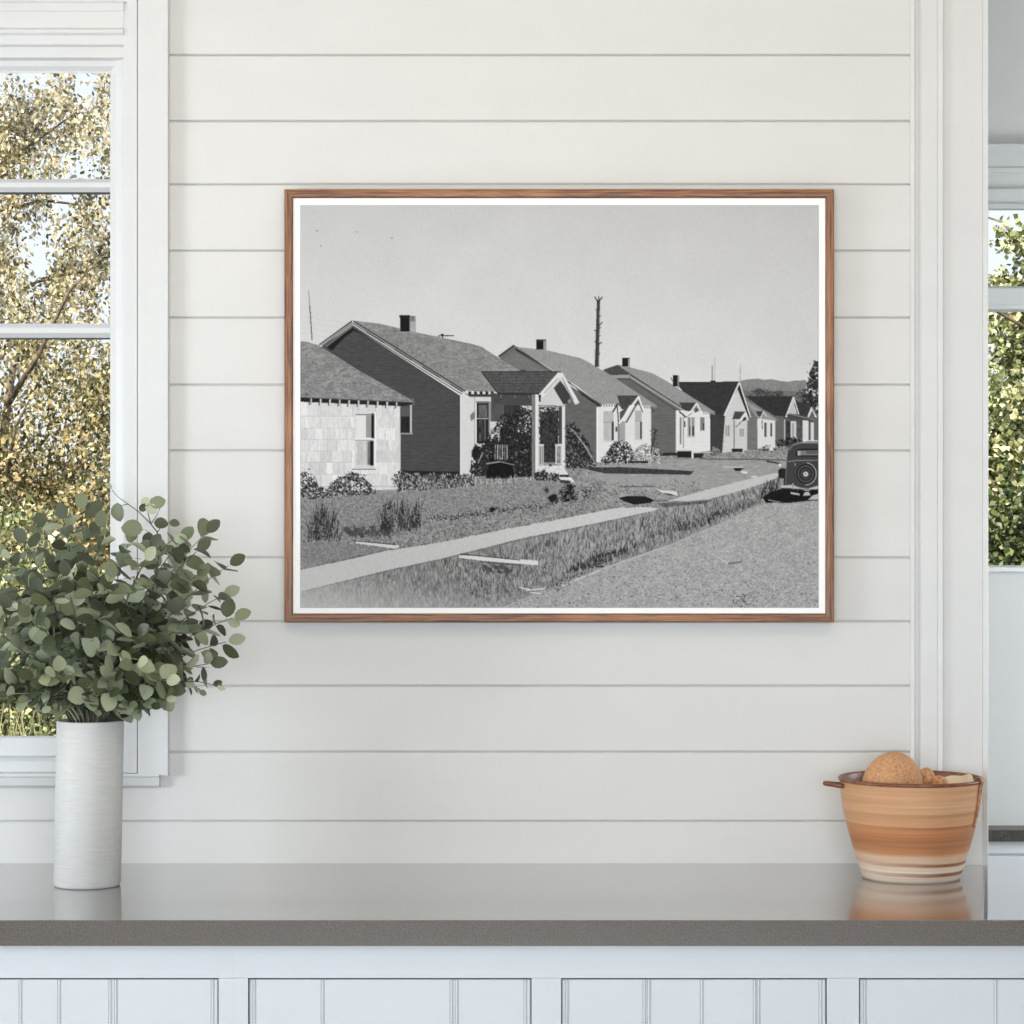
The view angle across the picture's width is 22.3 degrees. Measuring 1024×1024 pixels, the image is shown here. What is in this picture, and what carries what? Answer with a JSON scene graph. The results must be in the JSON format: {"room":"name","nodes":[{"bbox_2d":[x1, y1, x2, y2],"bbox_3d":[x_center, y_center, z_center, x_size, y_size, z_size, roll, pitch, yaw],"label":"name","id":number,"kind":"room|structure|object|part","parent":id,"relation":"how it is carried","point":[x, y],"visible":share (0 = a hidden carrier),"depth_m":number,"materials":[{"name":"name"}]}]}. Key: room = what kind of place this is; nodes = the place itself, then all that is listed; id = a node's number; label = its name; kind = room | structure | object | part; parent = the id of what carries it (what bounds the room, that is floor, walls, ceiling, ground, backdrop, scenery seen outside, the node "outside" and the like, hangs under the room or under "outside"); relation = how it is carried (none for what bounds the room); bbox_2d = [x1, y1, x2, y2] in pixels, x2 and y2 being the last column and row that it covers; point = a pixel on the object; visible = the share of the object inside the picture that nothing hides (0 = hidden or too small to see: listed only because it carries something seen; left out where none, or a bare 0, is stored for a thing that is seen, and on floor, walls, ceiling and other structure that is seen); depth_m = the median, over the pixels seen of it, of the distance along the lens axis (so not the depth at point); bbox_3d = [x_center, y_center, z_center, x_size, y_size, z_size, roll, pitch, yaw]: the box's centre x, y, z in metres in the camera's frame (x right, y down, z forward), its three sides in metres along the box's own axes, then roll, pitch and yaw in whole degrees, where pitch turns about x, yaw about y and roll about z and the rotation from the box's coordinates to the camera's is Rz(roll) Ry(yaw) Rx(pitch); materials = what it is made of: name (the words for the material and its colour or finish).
{"room":"kitchen","nodes":[
{"label":"kitchen","id":0,"kind":"room"},
{"bbox_2d":[0,0,909,862],"bbox_3d":[-1.848,0.100,5.260,5.304,3.000,0.120,0,0,0],"label":"wall","id":1,"kind":"structure","parent":0,"point":[323,742],"depth_m":5.20,"materials":[{"name":"white wood"}]},
{"bbox_2d":[0,0,168,787],"bbox_3d":[-1.359,-0.424,5.250,1.348,1.948,0.149,0,0,0],"label":"window","id":2,"kind":"structure","parent":1,"relation":"in","point":[128,40],"depth_m":5.18,"materials":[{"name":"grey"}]},
{"bbox_3d":[-1.371,-0.188,5.262,1.137,1.371,0.046,0,0,0],"label":"sash","id":3,"kind":"part","parent":2,"relation":"part of","materials":[{"name":"white wood"}]},
{"bbox_3d":[-1.360,-0.964,5.255,1.168,0.161,0.139,0,0,0],"label":"head moulding","id":4,"kind":"part","parent":2,"relation":"part of","materials":[{"name":"white wood"}]},
{"bbox_3d":[-1.358,0.506,5.260,1.221,0.033,0.131,0,0,0],"label":"sill","id":5,"kind":"part","parent":2,"relation":"part of","materials":[{"name":"white wood"}]},
{"bbox_3d":[-1.388,-1.032,5.251,1.281,0.032,0.138,0,0,0],"label":"head casing","id":6,"kind":"part","parent":2,"relation":"part of","materials":[{"name":"white wood"}]},
{"bbox_3d":[-1.359,-0.436,5.189,1.348,1.923,0.023,0,0,0],"label":"casing","id":7,"kind":"part","parent":2,"relation":"part of","materials":[{"name":"white wood"}]},
{"bbox_2d":[284,189,833,621],"bbox_3d":[0.094,-0.211,5.183,1.093,0.861,0.032,0,0,0],"label":"framed photograph","id":8,"kind":"object","parent":1,"relation":"attached to","point":[501,405],"visible":1,"depth_m":5.17,"materials":[{"name":"grey paper"}]},
{"bbox_3d":[-0.444,-0.211,5.183,0.017,0.861,0.032,0,0,0],"label":"frame rail","id":9,"kind":"part","parent":8,"relation":"part of","materials":[{"name":"brown wood"}]},
{"bbox_3d":[0.094,0.210,5.183,1.093,0.017,0.032,0,0,0],"label":"frame rail","id":10,"kind":"part","parent":8,"relation":"part of","materials":[{"name":"brown wood"}]},
{"bbox_3d":[0.094,-0.633,5.183,1.093,0.017,0.032,0,0,0],"label":"frame rail","id":11,"kind":"part","parent":8,"relation":"part of","materials":[{"name":"brown wood"}]},
{"bbox_3d":[0.632,-0.211,5.183,0.017,0.861,0.032,0,0,0],"label":"frame rail","id":12,"kind":"part","parent":8,"relation":"part of","materials":[{"name":"brown wood"}]},
{"bbox_2d":[988,0,1023,824],"bbox_3d":[2.190,0.100,5.860,2.820,3.000,1.080,0,0,0],"label":"wall","id":13,"kind":"structure","parent":0,"point":[1005,17],"depth_m":6.28,"materials":[{"name":"grey paint"}]},
{"bbox_2d":[988,144,1023,571],"bbox_3d":[1.509,-0.371,6.302,1.090,1.030,0.096,0,0,0],"label":"window","id":14,"kind":"structure","parent":13,"relation":"in","point":[1005,161],"depth_m":6.27,"materials":[{"name":"grey paint"}]},
{"bbox_3d":[1.509,0.139,6.287,0.990,0.010,0.046,0,0,0],"label":"sill","id":15,"kind":"part","parent":14,"relation":"part of","materials":[{"name":"white wood"}]},
{"bbox_3d":[1.509,-0.816,6.268,1.090,0.140,0.028,0,0,0],"label":"head casing","id":16,"kind":"part","parent":14,"relation":"part of","materials":[{"name":"grey paint"}]},
{"bbox_3d":[-0.450,1.650,2.750,8.300,0.100,7.500,0,0,0],"label":"floor","id":17,"kind":"structure","parent":0,"visible":0},
{"bbox_2d":[0,946,233,1023],"bbox_3d":[-0.752,1.174,4.793,0.542,0.851,0.600,0,0,0],"label":"base cabinet","id":18,"kind":"object","parent":17,"relation":"on","point":[39,984],"visible":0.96,"depth_m":4.50,"materials":[{"name":"white wood"}]},
{"bbox_3d":[-0.751,1.136,4.505,0.484,0.654,0.019,0,0,0],"label":"door","id":19,"kind":"part","parent":18,"relation":"part of","materials":[{"name":"white wood"}]},
{"bbox_2d":[234,946,545,1023],"bbox_3d":[-0.211,1.174,4.793,0.540,0.851,0.600,0,0,0],"label":"base cabinet","id":20,"kind":"object","parent":17,"relation":"on","point":[273,984],"visible":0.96,"depth_m":4.50,"materials":[{"name":"white wood"}]},
{"bbox_3d":[-0.211,1.136,4.505,0.486,0.654,0.019,0,0,0],"label":"door","id":21,"kind":"part","parent":20,"relation":"part of","materials":[{"name":"white wood"}]},
{"bbox_2d":[546,946,842,1023],"bbox_3d":[0.315,1.174,4.793,0.513,0.851,0.600,0,0,0],"label":"base cabinet","id":22,"kind":"object","parent":17,"relation":"on","point":[585,984],"visible":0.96,"depth_m":4.50,"materials":[{"name":"white wood"}]},
{"bbox_2d":[0,863,1023,945],"bbox_3d":[0.000,0.725,4.836,4.600,0.045,0.726,0,0,0],"label":"countertop","id":23,"kind":"structure","parent":22,"relation":"on","point":[153,904],"depth_m":4.61,"materials":[{"name":"stone"}]},
{"bbox_2d":[53,718,123,889],"bbox_3d":[-0.796,0.547,4.893,0.132,0.311,0.126,0,0,0],"label":"vase","id":24,"kind":"object","parent":23,"relation":"on","point":[89,756],"visible":0.92,"depth_m":4.84,"materials":[{"name":"ceramic"}]},
{"bbox_2d":[0,483,250,722],"bbox_3d":[-0.776,0.239,4.894,0.562,0.587,0.312,0,0,13],"label":"bunch","id":25,"kind":"object","parent":24,"relation":"in","point":[111,657],"visible":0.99,"depth_m":4.86,"materials":[{"name":"green plant"}]},
{"bbox_2d":[823,770,984,883],"bbox_3d":[0.767,0.603,4.998,0.278,0.199,0.278,0,0,-44],"label":"bowl","id":26,"kind":"object","parent":23,"relation":"on","point":[899,833],"visible":0.98,"depth_m":4.90,"materials":[{"name":"ceramic"}]},
{"bbox_3d":[0.615,0.522,4.981,0.039,0.013,0.039,0,0,0],"label":"handle","id":27,"kind":"part","parent":26,"relation":"part of","materials":[{"name":"brown ceramic"}]},
{"bbox_2d":[920,767,934,783],"bbox_3d":[0.797,0.514,5.003,0.037,0.044,0.040,0,0,0],"label":"bread roll","id":28,"kind":"object","parent":26,"relation":"in","point":[928,774],"visible":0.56,"depth_m":4.99,"materials":[{"name":"brown food"}]},
{"bbox_2d":[945,774,972,783],"bbox_3d":[0.773,0.584,5.000,0.227,0.157,0.229,0,0,0],"label":"napkin","id":29,"kind":"object","parent":26,"relation":"in","point":[968,777],"visible":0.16,"depth_m":5.05,"materials":[{"name":"beige fabric"}]},
{"bbox_2d":[862,752,922,783],"bbox_3d":[0.726,0.541,4.962,0.115,0.167,0.118,0,0,0],"label":"bread loaf","id":30,"kind":"object","parent":29,"relation":"on","point":[890,767],"visible":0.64,"depth_m":4.92,"materials":[{"name":"brown food"}]},
{"bbox_3d":[0.843,0.559,5.013,0.071,0.047,0.070,0,0,0],"label":"bread loaf","id":31,"kind":"object","parent":29,"relation":"on","visible":0},
{"bbox_2d":[930,775,947,783],"bbox_3d":[0.819,0.521,4.988,0.036,0.031,0.038,0,0,0],"label":"bread roll","id":32,"kind":"object","parent":31,"relation":"on","point":[938,779],"visible":0.55,"depth_m":4.97,"materials":[{"name":"brown food"}]},
{"bbox_3d":[0.886,0.551,4.935,0.019,0.095,0.017,0,0,28],"label":"strap handle","id":33,"kind":"part","parent":26,"relation":"part of","materials":[{"name":"ceramic"}]},
{"bbox_3d":[0.315,1.136,4.505,0.455,0.654,0.019,0,0,0],"label":"door","id":34,"kind":"part","parent":22,"relation":"part of","materials":[{"name":"white wood"}]},
{"bbox_2d":[843,946,1023,1023],"bbox_3d":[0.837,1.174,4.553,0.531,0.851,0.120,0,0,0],"label":"base cabinet","id":35,"kind":"object","parent":17,"relation":"on","point":[882,984],"visible":0.94,"depth_m":4.50,"materials":[{"name":"white wood"}]},
{"bbox_3d":[0.837,1.136,4.505,0.471,0.654,0.019,0,0,0],"label":"door","id":36,"kind":"part","parent":35,"relation":"part of","materials":[{"name":"white wood"}]},
{"bbox_2d":[988,842,1023,919],"bbox_3d":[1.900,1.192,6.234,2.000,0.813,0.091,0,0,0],"label":"base cabinet","id":37,"kind":"object","parent":17,"relation":"on","point":[1005,859],"visible":0.02,"depth_m":6.19,"materials":[{"name":"white wood"}]},
{"bbox_2d":[988,825,1023,841],"bbox_3d":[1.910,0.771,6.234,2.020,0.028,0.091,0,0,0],"label":"countertop","id":38,"kind":"structure","parent":37,"relation":"on","point":[996,833],"depth_m":6.19,"materials":[{"name":"stone"}]},
{"bbox_3d":[1.900,0.800,6.205,2.000,0.030,0.006,0,0,0],"label":"rail","id":39,"kind":"part","parent":37,"relation":"part of","materials":[{"name":"white wood"}]},
{"bbox_3d":[2.202,0.100,5.260,2.796,3.000,0.120,0,0,0],"label":"wall","id":40,"kind":"structure","parent":0,"visible":0},
{"bbox_2d":[910,0,987,919],"bbox_3d":[0.872,0.101,5.252,0.153,2.998,0.156,0,0,0],"label":"trim","id":41,"kind":"structure","parent":40,"relation":"attached to","point":[949,38],"depth_m":5.18,"materials":[{"name":"white wood"}]},
{"label":"outside","id":42,"kind":"structure","parent":0,"visible":0},
{"bbox_3d":[0.000,1.838,22.775,28.000,0.225,34.450,0,0,0],"label":"lawn","id":43,"kind":"structure","parent":42,"visible":0},
{"bbox_2d":[0,704,66,735],"bbox_3d":[-1.814,1.187,9.222,2.430,1.066,0.868,0,0,0],"label":"clump","id":44,"kind":"object","parent":43,"relation":"on","point":[9,720],"visible":0.02,"depth_m":9.25,"materials":[{"name":"green plant"}]},
{"bbox_2d":[0,491,108,735],"bbox_3d":[-2.284,0.817,10.791,1.303,1.809,0.902,0,0,0],"label":"bush","id":45,"kind":"object","parent":43,"relation":"on","point":[27,713],"visible":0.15,"depth_m":10.68,"materials":[{"name":"green plant"}]},
{"bbox_2d":[0,73,109,437],"bbox_3d":[-3.343,-1.121,17.023,3.720,5.693,2.157,0,0,0],"label":"tree","id":46,"kind":"object","parent":43,"relation":"on","point":[9,154],"visible":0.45,"depth_m":16.81,"materials":[{"name":"green plant"}]},
{"bbox_2d":[0,262,109,726],"bbox_3d":[-2.566,0.208,13.967,3.132,3.026,1.475,0,0,2],"label":"dense tree","id":47,"kind":"object","parent":43,"relation":"on","point":[9,477],"visible":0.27,"depth_m":13.83,"materials":[{"name":"green plant"}]},
{"bbox_2d":[0,442,109,735],"bbox_3d":[-1.984,0.690,12.281,1.666,2.068,0.923,0,0,-4],"label":"bush","id":48,"kind":"object","parent":43,"relation":"on","point":[70,494],"visible":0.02,"depth_m":12.30,"materials":[{"name":"green plant"}]},
{"bbox_2d":[988,346,1023,543],"bbox_3d":[2.690,0.386,12.910,2.114,2.669,0.977,0,0,6],"label":"tree","id":49,"kind":"object","parent":43,"relation":"on","point":[1006,403],"visible":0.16,"depth_m":12.69,"materials":[{"name":"green plant"}]},
{"bbox_2d":[988,212,1023,495],"bbox_3d":[2.967,-0.196,15.236,2.364,3.841,1.349,0,0,0],"label":"leafy tree","id":50,"kind":"object","parent":43,"relation":"on","point":[1013,322],"visible":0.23,"depth_m":15.11,"materials":[{"name":"green plant"}]},
{"bbox_2d":[988,464,1023,564],"bbox_3d":[2.620,0.634,11.971,2.284,2.176,1.244,0,0,0],"label":"hedge","id":51,"kind":"object","parent":43,"relation":"on","point":[1004,551],"visible":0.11,"depth_m":11.83,"materials":[{"name":"green plant"}]}
]}

